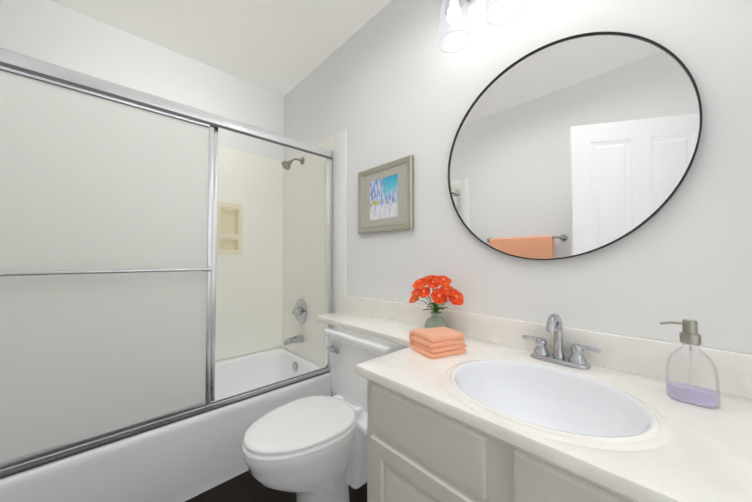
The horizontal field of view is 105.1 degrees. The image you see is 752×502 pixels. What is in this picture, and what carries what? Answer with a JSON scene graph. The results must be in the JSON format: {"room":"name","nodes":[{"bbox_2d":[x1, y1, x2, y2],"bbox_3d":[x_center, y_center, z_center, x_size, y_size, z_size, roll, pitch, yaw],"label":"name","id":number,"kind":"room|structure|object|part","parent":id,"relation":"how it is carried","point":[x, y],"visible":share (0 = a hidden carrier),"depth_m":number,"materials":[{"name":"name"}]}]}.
{"room":"bathroom","nodes":[
{"label":"bathroom","id":0,"kind":"room"},
{"bbox_2d":[0,0,283,161],"bbox_3d":[-1.523,-1.094,2.063,1.700,0.590,0.250,1,-2,-43],"label":"wall","id":1,"kind":"structure","parent":0,"point":[48,31],"depth_m":1.87,"materials":[{"name":"paint"}]},
{"bbox_2d":[49,0,391,95],"bbox_3d":[-0.575,-1.444,1.073,1.940,0.060,3.005,1,-2,-43],"label":"ceiling","id":2,"kind":"structure","parent":0,"point":[282,47],"depth_m":1.80,"materials":[{"name":"paint"}]},
{"bbox_2d":[215,348,273,361],"bbox_3d":[-1.560,0.212,2.070,1.700,2.020,0.140,1,-2,-43],"label":"wall","id":3,"kind":"structure","parent":0,"point":[244,354],"depth_m":2.40,"materials":[{"name":"paint"}]},
{"bbox_2d":[215,146,282,360],"bbox_3d":[-1.473,0.007,1.983,1.700,1.615,0.115,1,-2,-43],"label":"wall","id":4,"kind":"structure","parent":3,"relation":"attached to","point":[248,300],"depth_m":2.34,"materials":[{"name":"plastic"}]},
{"bbox_2d":[217,201,242,254],"bbox_3d":[-1.155,-0.171,2.253,0.186,0.401,0.075,1,-2,-43],"label":"wall niche","id":5,"kind":"object","parent":4,"relation":"attached to","point":[229,226],"visible":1,"depth_m":2.27,"materials":[{"name":"beige plastic"}]},
{"bbox_2d":[185,470,366,501],"bbox_3d":[-0.575,1.225,1.005,1.940,0.060,3.005,1,-2,-43],"label":"floor","id":6,"kind":"structure","parent":0,"point":[246,486],"depth_m":1.43,"materials":[{"name":"brown wood"}]},
{"bbox_2d":[0,347,330,501],"bbox_3d":[-1.168,1.010,1.636,1.682,0.402,0.768,1,-2,-43],"label":"bathtub","id":7,"kind":"object","parent":6,"relation":"on","point":[184,460],"visible":0.65,"depth_m":1.37,"materials":[{"name":"white ceramic"}]},
{"bbox_2d":[0,48,331,478],"bbox_3d":[-0.913,0.047,1.392,1.680,1.508,0.084,1,-2,-43],"label":"shower door frame","id":8,"kind":"object","parent":7,"relation":"on","point":[20,464],"depth_m":1.37,"materials":[{"name":"silver metal"}]},
{"bbox_2d":[0,70,208,461],"bbox_3d":[-1.170,0.051,1.168,0.913,1.386,0.027,1,-2,-43],"label":"shower door","id":9,"kind":"structure","parent":8,"relation":"attached to","point":[89,182],"depth_m":1.17,"materials":[{"name":"white glass"}]},
{"bbox_3d":[-0.923,0.066,1.402,1.676,1.448,0.041,1,-2,-43],"label":"shower door gasket","id":10,"kind":"part","parent":8,"relation":"part of","materials":[{"name":"silver metal"}]},
{"bbox_2d":[242,326,407,501],"bbox_3d":[-0.224,0.815,1.331,0.745,0.776,0.490,1,-2,-43],"label":"toilet","id":11,"kind":"object","parent":6,"relation":"on","point":[310,449],"visible":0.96,"depth_m":1.21,"materials":[{"name":"white ceramic"}]},
{"bbox_3d":[-0.311,0.744,1.250,0.506,0.046,0.372,1,-2,-43],"label":"seat","id":12,"kind":"part","parent":11,"relation":"part of","materials":[{"name":"white plastic"}]},
{"bbox_3d":[-0.226,0.523,1.532,0.026,0.040,0.105,1,-2,-43],"label":"lever","id":13,"kind":"part","parent":11,"relation":"part of","materials":[{"name":"silver metal"}]},
{"bbox_2d":[367,383,624,501],"bbox_3d":[0.474,0.787,0.744,0.545,0.804,0.924,1,-2,-43],"label":"bathroom vanity","id":14,"kind":"object","parent":6,"relation":"on","point":[415,454],"depth_m":0.69,"materials":[{"name":"paint"}]},
{"bbox_2d":[354,335,751,501],"bbox_3d":[0.461,0.366,0.760,0.560,0.037,0.950,1,-2,-43],"label":"countertop","id":15,"kind":"structure","parent":14,"relation":"on","point":[704,454],"depth_m":0.55,"materials":[{"name":"white stone"}]},
{"bbox_2d":[409,275,463,327],"bbox_3d":[0.249,0.236,1.250,0.138,0.259,0.256,1,-2,-43],"label":"flower vase","id":16,"kind":"object","parent":15,"relation":"on","point":[438,296],"visible":0.96,"depth_m":1.23,"materials":[{"name":"green ceramic"}]},
{"bbox_3d":[0.263,0.317,1.261,0.101,0.098,0.101,1,-2,-43],"label":"pot","id":17,"kind":"part","parent":16,"relation":"part of","materials":[{"name":"green glass"}]},
{"bbox_2d":[409,326,466,357],"bbox_3d":[0.222,0.323,1.040,0.158,0.073,0.137,1,-2,-25],"label":"folded towel","id":18,"kind":"object","parent":15,"relation":"on","point":[437,342],"visible":1,"depth_m":0.99,"materials":[{"name":"orange fabric"}]},
{"bbox_2d":[421,351,664,470],"bbox_3d":[0.407,0.424,0.726,0.368,0.155,0.430,1,-2,-43],"label":"sink","id":19,"kind":"object","parent":15,"relation":"in","point":[616,418],"depth_m":0.79,"materials":[{"name":"white ceramic"}]},
{"bbox_2d":[521,313,604,366],"bbox_3d":[0.568,0.277,0.911,0.126,0.160,0.220,1,-2,-43],"label":"faucet","id":20,"kind":"object","parent":15,"relation":"on","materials":[{"name":"silver metal"}]},
{"bbox_2d":[659,319,720,408],"bbox_3d":[0.729,0.256,0.672,0.046,0.189,0.094,1,-2,-43],"label":"soap dispenser","id":21,"kind":"object","parent":15,"relation":"on","point":[698,396],"visible":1,"depth_m":0.66,"materials":[{"name":"clear glass"}]},
{"bbox_2d":[665,343,720,408],"bbox_3d":[0.732,0.281,0.668,0.046,0.140,0.086,1,-2,-43],"label":"bottle","id":22,"kind":"object","parent":21,"relation":"attached to","point":[703,397],"depth_m":0.66,"materials":[{"name":"clear glass"}]},
{"bbox_2d":[276,0,751,396],"bbox_3d":[0.086,-0.093,1.665,0.120,2.610,3.005,1,-2,-43],"label":"wall","id":23,"kind":"structure","parent":0,"point":[390,81],"depth_m":1.06,"materials":[{"name":"paint"}]},
{"bbox_2d":[282,135,333,366],"bbox_3d":[-0.553,0.014,2.244,0.006,1.615,0.773,1,-2,-43],"label":"wall surround","id":24,"kind":"object","parent":23,"relation":"attached to","point":[303,232],"visible":0.64,"depth_m":2.22,"materials":[{"name":"plastic"}]},
{"bbox_2d":[281,157,304,169],"bbox_3d":[-0.646,-0.684,2.230,0.172,0.131,0.074,1,-2,-43],"label":"shower head","id":25,"kind":"object","parent":24,"relation":"attached to","point":[286,165],"visible":1,"depth_m":2.20},
{"bbox_2d":[283,335,302,345],"bbox_3d":[-0.637,0.681,2.204,0.146,0.054,0.059,1,-2,-43],"label":"tub spout","id":26,"kind":"object","parent":24,"relation":"attached to","point":[294,339],"visible":1,"depth_m":2.19,"materials":[{"name":"silver metal"}]},
{"bbox_2d":[292,299,306,322],"bbox_3d":[-0.620,0.471,2.239,0.080,0.192,0.192,1,-2,-43],"label":"shower valve","id":27,"kind":"object","parent":24,"relation":"attached to","point":[299,311],"visible":1,"depth_m":2.23,"materials":[{"name":"silver metal"}]},
{"bbox_2d":[333,129,346,395],"bbox_3d":[-0.240,0.210,1.908,0.008,2.015,0.137,1,-2,-43],"label":"wall","id":28,"kind":"structure","parent":23,"relation":"attached to","point":[340,207],"depth_m":1.91,"materials":[{"name":"white paint"}]},
{"bbox_2d":[358,155,413,233],"bbox_3d":[0.039,-0.296,1.611,0.026,0.377,0.420,1,-2,-43],"label":"picture frame","id":29,"kind":"object","parent":23,"relation":"attached to","point":[385,197],"visible":0.98,"depth_m":1.59,"materials":[{"name":"beige wood"}]},
{"bbox_2d":[370,174,397,219],"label":"print","id":30,"kind":"object","parent":29,"relation":"attached to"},
{"bbox_2d":[439,0,469,52],"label":"sconce","id":31,"kind":"object","parent":23,"relation":"attached to","point":[452,11],"depth_m":1.17,"materials":[{"name":"clear glass"}]},
{"bbox_2d":[485,0,522,25],"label":"sconce","id":32,"kind":"object","parent":23,"relation":"attached to","point":[487,7],"depth_m":1.05,"materials":[{"name":"clear glass"}]},
{"bbox_2d":[448,31,701,259],"bbox_3d":[0.593,-0.348,1.029,0.026,0.760,0.760,1,-2,-43],"label":"mirror","id":33,"kind":"object","parent":23,"relation":"attached to","point":[576,145],"visible":0.96,"depth_m":0.95,"materials":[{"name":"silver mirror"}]},
{"bbox_2d":[346,295,751,394],"bbox_3d":[0.399,0.314,1.219,0.020,0.104,1.698,1,-2,-43],"label":"backsplash","id":34,"kind":"structure","parent":0,"relation":"attached to","point":[734,369],"depth_m":0.87,"materials":[{"name":"white stone"}]}
]}

